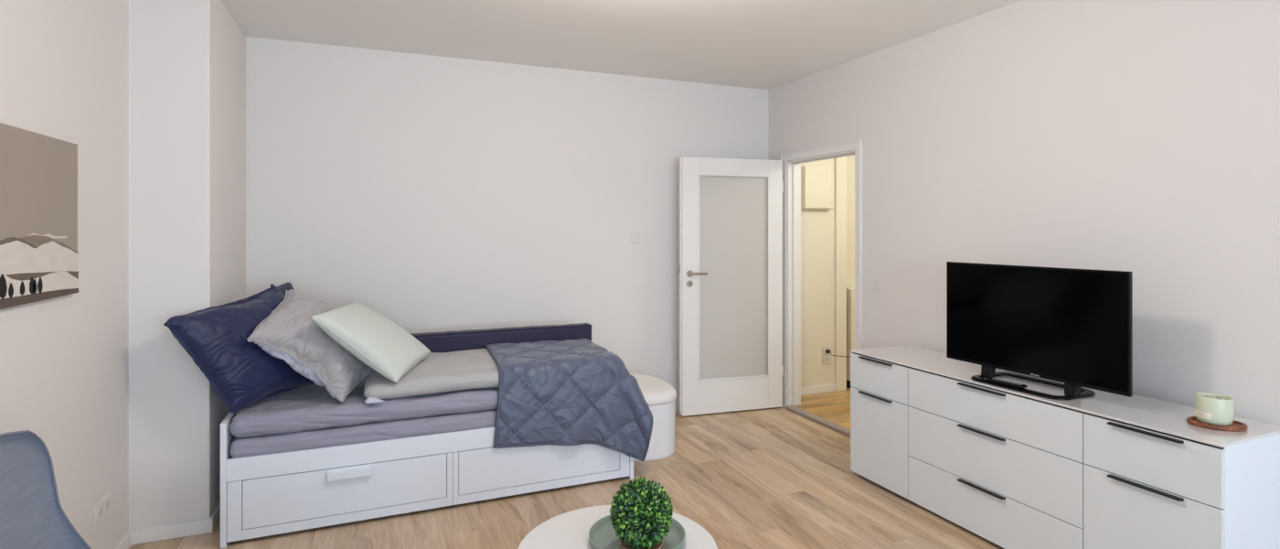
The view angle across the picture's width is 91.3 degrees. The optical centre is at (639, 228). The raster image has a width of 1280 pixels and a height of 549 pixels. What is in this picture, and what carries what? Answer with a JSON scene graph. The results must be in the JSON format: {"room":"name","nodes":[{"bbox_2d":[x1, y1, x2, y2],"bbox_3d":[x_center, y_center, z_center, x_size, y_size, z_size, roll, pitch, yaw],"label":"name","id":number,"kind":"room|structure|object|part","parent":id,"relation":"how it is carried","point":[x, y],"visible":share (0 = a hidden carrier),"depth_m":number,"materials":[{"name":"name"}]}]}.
{"room":"living room","nodes":[
{"label":"living room","id":0,"kind":"room"},
{"bbox_2d":[0,0,245,548],"bbox_3d":[-1.147,0.136,0.222,0.465,2.645,7.900,0,0,-23],"label":"wall","id":1,"kind":"structure","parent":0,"point":[151,94],"depth_m":2.90,"materials":[{"name":"white paint"}]},
{"bbox_2d":[0,122,78,309],"bbox_3d":[-1.937,-0.039,1.915,0.024,0.556,0.935,0,0,-23],"label":"wall picture","id":2,"kind":"object","parent":1,"relation":"attached to","point":[39,255],"visible":1,"depth_m":2.06,"materials":[{"name":"paper"}]},
{"bbox_2d":[93,491,110,525],"bbox_3d":[-2.232,1.160,2.599,0.013,0.081,0.152,0,0,-23],"label":"wall socket","id":3,"kind":"object","parent":1,"relation":"attached to","point":[101,507],"visible":1,"depth_m":2.58,"materials":[{"name":"white plastic"}]},
{"bbox_2d":[114,500,220,548],"bbox_3d":[-1.052,1.425,0.207,0.329,0.066,7.800,0,0,-23],"label":"baseboard","id":4,"kind":"structure","parent":1,"relation":"attached to","point":[161,532],"depth_m":2.94,"materials":[{"name":"white paint"}]},
{"bbox_2d":[245,36,767,403],"bbox_3d":[-0.685,0.136,4.649,3.828,2.645,0.100,0,0,-23],"label":"wall","id":5,"kind":"structure","parent":0,"point":[427,193],"depth_m":4.40,"materials":[{"name":"white paint"}]},
{"bbox_2d":[674,402,679,411],"bbox_3d":[-0.657,1.425,4.599,3.814,0.066,0.014,0,0,-23],"label":"baseboard","id":6,"kind":"structure","parent":5,"relation":"attached to","point":[677,405],"depth_m":4.99,"materials":[{"name":"white paint"}]},
{"bbox_2d":[128,387,1004,548],"bbox_3d":[1.396,1.489,1.512,6.253,0.098,8.700,0,0,-23],"label":"floor","id":7,"kind":"structure","parent":0,"point":[774,477],"depth_m":3.30,"materials":[{"name":"brown wood"}]},
{"bbox_2d":[0,429,91,548],"bbox_3d":[-1.200,0.974,1.448,0.660,0.970,1.012,0,0,-23],"label":"armchair","id":8,"kind":"object","parent":7,"relation":"on","point":[32,515],"visible":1,"depth_m":1.60,"materials":[{"name":"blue fabric"}]},
{"bbox_2d":[220,412,633,547],"bbox_3d":[-1.141,1.174,3.643,2.045,0.568,0.880,0,0,-23],"label":"bed","id":9,"kind":"object","parent":7,"relation":"on","point":[271,494],"visible":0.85,"depth_m":3.13,"materials":[{"name":"white wood"}]},
{"bbox_3d":[-2.075,1.174,3.260,0.025,0.568,0.860,0,0,-23],"label":"panel","id":10,"kind":"part","parent":9,"relation":"part of","materials":[{"name":"white wood"}]},
{"bbox_3d":[-1.440,1.302,3.075,0.998,0.275,0.018,0,0,-23],"label":"drawer","id":11,"kind":"part","parent":9,"relation":"part of","materials":[{"name":"white wood"}]},
{"bbox_3d":[-1.427,1.279,3.081,0.907,0.226,0.015,0,0,-23],"label":"inset panel","id":12,"kind":"part","parent":9,"relation":"part of","materials":[{"name":"white wood"}]},
{"bbox_3d":[-1.419,1.198,3.062,0.200,0.035,0.026,0,0,-23],"label":"drawer handle","id":13,"kind":"part","parent":9,"relation":"part of","materials":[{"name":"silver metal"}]},
{"bbox_3d":[-0.983,1.111,3.269,1.995,0.102,0.020,0,0,-23],"label":"rail","id":14,"kind":"part","parent":9,"relation":"part of","materials":[{"name":"white wood"}]},
{"bbox_2d":[229,408,496,458],"bbox_3d":[-1.141,1.028,3.645,1.994,0.107,0.839,0,0,-23],"label":"mattress","id":15,"kind":"object","parent":9,"relation":"on","point":[439,423],"visible":0.27,"depth_m":3.10,"materials":[{"name":"grey fabric"}]},
{"bbox_2d":[228,380,498,437],"bbox_3d":[-1.143,0.924,3.649,1.997,0.123,0.836,0,0,-23],"label":"mattress","id":16,"kind":"object","parent":15,"relation":"on","point":[311,406],"visible":0.34,"depth_m":3.14,"materials":[{"name":"grey fabric"}]},
{"bbox_2d":[163,283,314,413],"bbox_3d":[-1.911,0.581,3.120,0.289,0.562,0.781,0,0,7],"label":"pillow","id":17,"kind":"object","parent":16,"relation":"on","point":[241,373],"visible":0.75,"depth_m":2.94,"materials":[{"name":"blue fabric"}]},
{"bbox_2d":[276,281,294,296],"bbox_3d":[-1.972,0.573,3.395,0.210,0.544,0.566,0,0,24],"label":"pillow","id":18,"kind":"object","parent":16,"relation":"on","point":[287,285],"visible":0.06,"depth_m":3.50,"materials":[{"name":"blue fabric"}]},
{"bbox_2d":[246,288,374,402],"bbox_3d":[-1.662,0.592,3.258,0.586,0.534,0.461,0,0,-23],"label":"pillow","id":19,"kind":"object","parent":16,"relation":"on","point":[289,334],"visible":0.8,"depth_m":3.12,"materials":[{"name":"grey fabric"}]},
{"bbox_2d":[363,348,499,403],"bbox_3d":[-0.863,0.810,3.697,1.404,0.127,0.715,0,0,-23],"label":"duvet","id":20,"kind":"object","parent":16,"relation":"on","point":[436,372],"visible":0.51,"depth_m":3.33,"materials":[{"name":"grey fabric"}]},
{"bbox_2d":[310,301,430,382],"bbox_3d":[-1.409,0.592,3.341,0.394,0.372,0.646,0,0,-2],"label":"cushion","id":21,"kind":"object","parent":20,"relation":"on","point":[381,344],"visible":1,"depth_m":3.20,"materials":[{"name":"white fabric"}]},
{"bbox_2d":[485,338,653,460],"bbox_3d":[-0.486,1.041,3.799,0.904,0.615,0.791,0,0,-23],"label":"quilt","id":22,"kind":"object","parent":20,"relation":"on","point":[567,391],"visible":1,"depth_m":3.53,"materials":[{"name":"blue fabric"}]},
{"bbox_2d":[410,322,591,352],"bbox_3d":[-1.257,0.764,3.978,1.977,0.219,0.110,0,0,-23],"label":"cushion","id":23,"kind":"object","parent":16,"relation":"on","point":[445,341],"visible":0.29,"depth_m":4.07,"materials":[{"name":"blue fabric"}]},
{"bbox_3d":[-0.536,1.279,3.457,0.900,0.226,0.015,0,0,-23],"label":"inset panel","id":24,"kind":"part","parent":9,"relation":"part of","materials":[{"name":"white wood"}]},
{"bbox_3d":[-0.522,1.302,3.462,0.992,0.275,0.018,0,0,-23],"label":"drawer","id":25,"kind":"part","parent":9,"relation":"part of","materials":[{"name":"white wood"}]},
{"bbox_3d":[-0.214,1.174,4.045,0.025,0.568,0.860,0,0,-23],"label":"panel","id":26,"kind":"part","parent":9,"relation":"part of","materials":[{"name":"white wood"}]},
{"bbox_2d":[517,504,717,548],"bbox_3d":[-0.070,1.234,1.977,0.634,0.452,0.634,0,0,-23],"label":"coffee table","id":27,"kind":"object","parent":7,"relation":"on","point":[570,529],"visible":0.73,"depth_m":2.08,"materials":[{"name":"white paint"}]},
{"bbox_2d":[588,512,685,548],"bbox_3d":[-0.009,0.992,2.017,0.312,0.032,0.312,0,0,-23],"label":"round tray","id":28,"kind":"object","parent":27,"relation":"on","point":[602,534],"visible":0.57,"depth_m":2.03,"materials":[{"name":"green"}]},
{"bbox_2d":[619,538,663,548],"bbox_3d":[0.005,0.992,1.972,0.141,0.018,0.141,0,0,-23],"label":"plant pot","id":29,"kind":"object","parent":28,"relation":"on","point":[623,544],"visible":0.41,"depth_m":1.95,"materials":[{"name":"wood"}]},
{"bbox_2d":[608,476,673,548],"bbox_3d":[0.004,0.893,1.973,0.204,0.213,0.206,0,0,-23],"label":"boxwood ball","id":30,"kind":"object","parent":29,"relation":"on","point":[642,514],"visible":1,"depth_m":1.92,"materials":[{"name":"green plant"}]},
{"bbox_2d":[629,373,676,460],"bbox_3d":[-0.024,1.248,4.255,0.472,0.421,0.666,0,0,-23],"label":"pouf","id":31,"kind":"object","parent":7,"relation":"on","point":[660,396],"visible":0.36,"depth_m":4.00,"materials":[{"name":"white"}]},
{"bbox_3d":[-0.024,1.075,4.255,0.472,0.075,0.666,0,0,-23],"label":"lid","id":32,"kind":"part","parent":31,"relation":"part of","materials":[{"name":"white fabric"}]},
{"bbox_2d":[846,286,854,387],"bbox_3d":[2.095,0.989,5.787,0.500,0.902,0.195,0,0,-23],"label":"base cabinet","id":33,"kind":"object","parent":7,"relation":"on","point":[850,290],"visible":0.2,"depth_m":5.64,"materials":[{"name":"white wood"}]},
{"bbox_3d":[2.121,0.953,5.726,0.494,0.820,0.017,0,0,-23],"label":"cabinet door","id":34,"kind":"part","parent":33,"relation":"part of","materials":[{"name":"beige wood"}]},
{"bbox_2d":[850,344,1279,548],"bbox_3d":[1.795,1.089,2.993,0.469,0.738,1.780,0,0,-23],"label":"sideboard","id":35,"kind":"object","parent":7,"relation":"on","point":[1014,469],"visible":1,"depth_m":2.63,"materials":[{"name":"white lacquer"},{"name":"black metal"}]},
{"bbox_3d":[1.326,0.746,3.535,0.026,0.010,0.238,0,0,-23],"label":"bar handle","id":36,"kind":"part","parent":35,"relation":"part of","materials":[{"name":"black metal"}]},
{"bbox_3d":[1.326,0.948,3.535,0.026,0.010,0.238,0,0,-23],"label":"bar handle","id":37,"kind":"part","parent":35,"relation":"part of","materials":[{"name":"black metal"}]},
{"bbox_3d":[1.346,0.837,3.531,0.016,0.198,0.438,0,0,-23],"label":"drawer","id":38,"kind":"part","parent":35,"relation":"part of","materials":[{"name":"white wood"}]},
{"bbox_3d":[1.346,1.188,3.531,0.016,0.496,0.438,0,0,-23],"label":"cabinet door","id":39,"kind":"part","parent":35,"relation":"part of","materials":[{"name":"white"}]},
{"bbox_3d":[1.588,1.211,2.915,0.026,0.010,0.237,0,0,-23],"label":"bar handle","id":40,"kind":"part","parent":35,"relation":"part of","materials":[{"name":"black metal"}]},
{"bbox_3d":[1.588,0.948,2.915,0.026,0.010,0.237,0,0,-23],"label":"bar handle","id":41,"kind":"part","parent":35,"relation":"part of","materials":[{"name":"black metal"}]},
{"bbox_3d":[1.588,0.746,2.915,0.026,0.010,0.237,0,0,-23],"label":"bar handle","id":42,"kind":"part","parent":35,"relation":"part of","materials":[{"name":"black metal"}]},
{"bbox_3d":[1.605,1.319,2.917,0.016,0.233,0.888,0,0,-23],"label":"drawer","id":43,"kind":"part","parent":35,"relation":"part of","materials":[{"name":"white wood"}]},
{"bbox_3d":[1.605,1.069,2.917,0.016,0.259,0.888,0,0,-23],"label":"drawer","id":44,"kind":"part","parent":35,"relation":"part of","materials":[{"name":"white"}]},
{"bbox_3d":[1.605,0.837,2.917,0.016,0.198,0.888,0,0,-23],"label":"drawer","id":45,"kind":"part","parent":35,"relation":"part of","materials":[{"name":"white wood"}]},
{"bbox_2d":[946,261,1132,400],"bbox_3d":[1.788,0.444,2.869,0.295,0.550,0.840,0,0,-23],"label":"television","id":46,"kind":"object","parent":35,"relation":"on","point":[1072,326],"visible":1,"depth_m":2.78,"materials":[{"name":"black plastic"}]},
{"bbox_2d":[986,376,1027,388],"bbox_3d":[1.665,0.698,2.845,0.038,0.015,0.170,0,0,-27],"label":"remote control","id":47,"kind":"object","parent":46,"relation":"on","point":[990,378],"visible":1,"depth_m":2.83,"materials":[{"name":"black plastic"}]},
{"bbox_3d":[1.804,0.725,2.997,0.450,0.010,1.780,0,0,-23],"label":"glass","id":48,"kind":"part","parent":35,"relation":"part of","materials":[{"name":"white"}]},
{"bbox_3d":[1.849,0.746,2.296,0.026,0.010,0.237,0,0,-23],"label":"bar handle","id":49,"kind":"part","parent":35,"relation":"part of","materials":[{"name":"black metal"}]},
{"bbox_3d":[1.849,0.948,2.296,0.026,0.010,0.237,0,0,-23],"label":"bar handle","id":50,"kind":"part","parent":35,"relation":"part of","materials":[{"name":"black metal"}]},
{"bbox_3d":[1.866,0.837,2.299,0.016,0.198,0.444,0,0,-23],"label":"drawer","id":51,"kind":"part","parent":35,"relation":"part of","materials":[{"name":"white"}]},
{"bbox_3d":[1.866,1.188,2.299,0.016,0.496,0.444,0,0,-23],"label":"cabinet door","id":52,"kind":"part","parent":35,"relation":"part of","materials":[{"name":"white wood"}]},
{"bbox_2d":[1186,416,1247,430],"bbox_3d":[2.111,0.712,2.291,0.158,0.017,0.148,0,0,-23],"label":"wooden coaster","id":53,"kind":"object","parent":35,"relation":"on","point":[1236,425],"visible":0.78,"depth_m":2.26,"materials":[{"name":"brown wood"}]},
{"bbox_2d":[1194,392,1233,425],"bbox_3d":[2.103,0.661,2.293,0.106,0.098,0.105,0,0,-23],"label":"candle","id":54,"kind":"object","parent":53,"relation":"on","point":[1210,408],"visible":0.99,"depth_m":2.26,"materials":[{"name":"green glass"}]},
{"bbox_2d":[221,0,1021,89],"bbox_3d":[0.671,-1.237,0.934,4.468,0.100,8.200,0,0,-23],"label":"ceiling","id":55,"kind":"structure","parent":0,"point":[753,44],"depth_m":3.73,"materials":[{"name":"white paint"}]},
{"bbox_2d":[800,155,854,391],"bbox_3d":[1.990,0.199,5.850,1.785,2.482,0.367,0,0,-23],"label":"wall","id":56,"kind":"structure","parent":0,"point":[827,236],"depth_m":5.54,"materials":[{"name":"beige paint"}]},
{"bbox_2d":[800,165,833,209],"bbox_3d":[1.546,-0.358,5.452,0.312,0.368,0.066,0,0,-23],"label":"box","id":57,"kind":"object","parent":56,"relation":"attached to","point":[816,182],"visible":0.95,"depth_m":5.42,"materials":[{"name":"beige metal"}]},
{"bbox_2d":[800,383,835,394],"bbox_3d":[1.484,1.407,5.454,0.545,0.067,0.013,0,0,-23],"label":"baseboard","id":58,"kind":"structure","parent":56,"relation":"attached to","point":[826,388],"depth_m":5.48,"materials":[{"name":"white paint"}]},
{"bbox_2d":[822,345,830,363],"bbox_3d":[1.647,1.113,5.523,0.081,0.152,0.013,0,0,-23],"label":"wall socket","id":59,"kind":"object","parent":56,"relation":"attached to","point":[826,356],"visible":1,"depth_m":5.51,"materials":[{"name":"white plastic"}]},
{"bbox_2d":[825,348,850,357],"bbox_3d":[2.179,1.250,5.546,1.092,0.385,0.088,0,0,-7],"label":"power cable","id":60,"kind":"object","parent":59,"relation":"attached to","point":[826,349],"visible":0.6,"depth_m":5.48,"materials":[{"name":"brown plastic"}]},
{"bbox_2d":[768,0,1279,425],"bbox_3d":[2.652,0.136,1.825,0.125,2.645,7.900,0,0,-23],"label":"wall","id":61,"kind":"structure","parent":0,"point":[1141,137],"depth_m":2.95,"materials":[{"name":"white paint"}]},
{"bbox_2d":[679,156,783,415],"bbox_3d":[0.745,0.443,4.964,0.903,2.006,0.171,0,0,-13],"label":"door","id":62,"kind":"structure","parent":61,"relation":"in","point":[730,209],"depth_m":4.97,"materials":[{"name":"white paint"}]},
{"bbox_3d":[0.444,0.346,4.843,0.154,0.051,0.062,0,0,-17],"label":"handle","id":63,"kind":"part","parent":62,"relation":"part of","materials":[{"name":"silver metal"}]},
{"bbox_3d":[0.744,0.378,4.988,0.610,1.610,0.008,0,0,-17],"label":"glass pane","id":64,"kind":"part","parent":62,"relation":"part of","materials":[{"name":"white glass"}]},
{"bbox_2d":[785,405,850,437],"bbox_3d":[1.362,1.446,4.739,0.075,0.024,0.773,0,0,-23],"label":"trim","id":65,"kind":"structure","parent":61,"relation":"attached to","point":[826,422],"depth_m":4.71,"materials":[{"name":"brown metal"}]},
{"bbox_2d":[787,149,854,405],"bbox_3d":[1.415,0.453,4.761,0.130,2.010,0.797,0,0,-23],"label":"trim","id":66,"kind":"structure","parent":61,"relation":"attached to","point":[794,166],"depth_m":5.10,"materials":[{"name":"white paint"}]},
{"bbox_2d":[780,139,862,406],"bbox_3d":[1.346,0.422,4.735,0.018,2.072,0.912,0,0,-23],"label":"trim","id":67,"kind":"structure","parent":61,"relation":"attached to","point":[857,145],"depth_m":4.46,"materials":[{"name":"white paint"}]}
]}

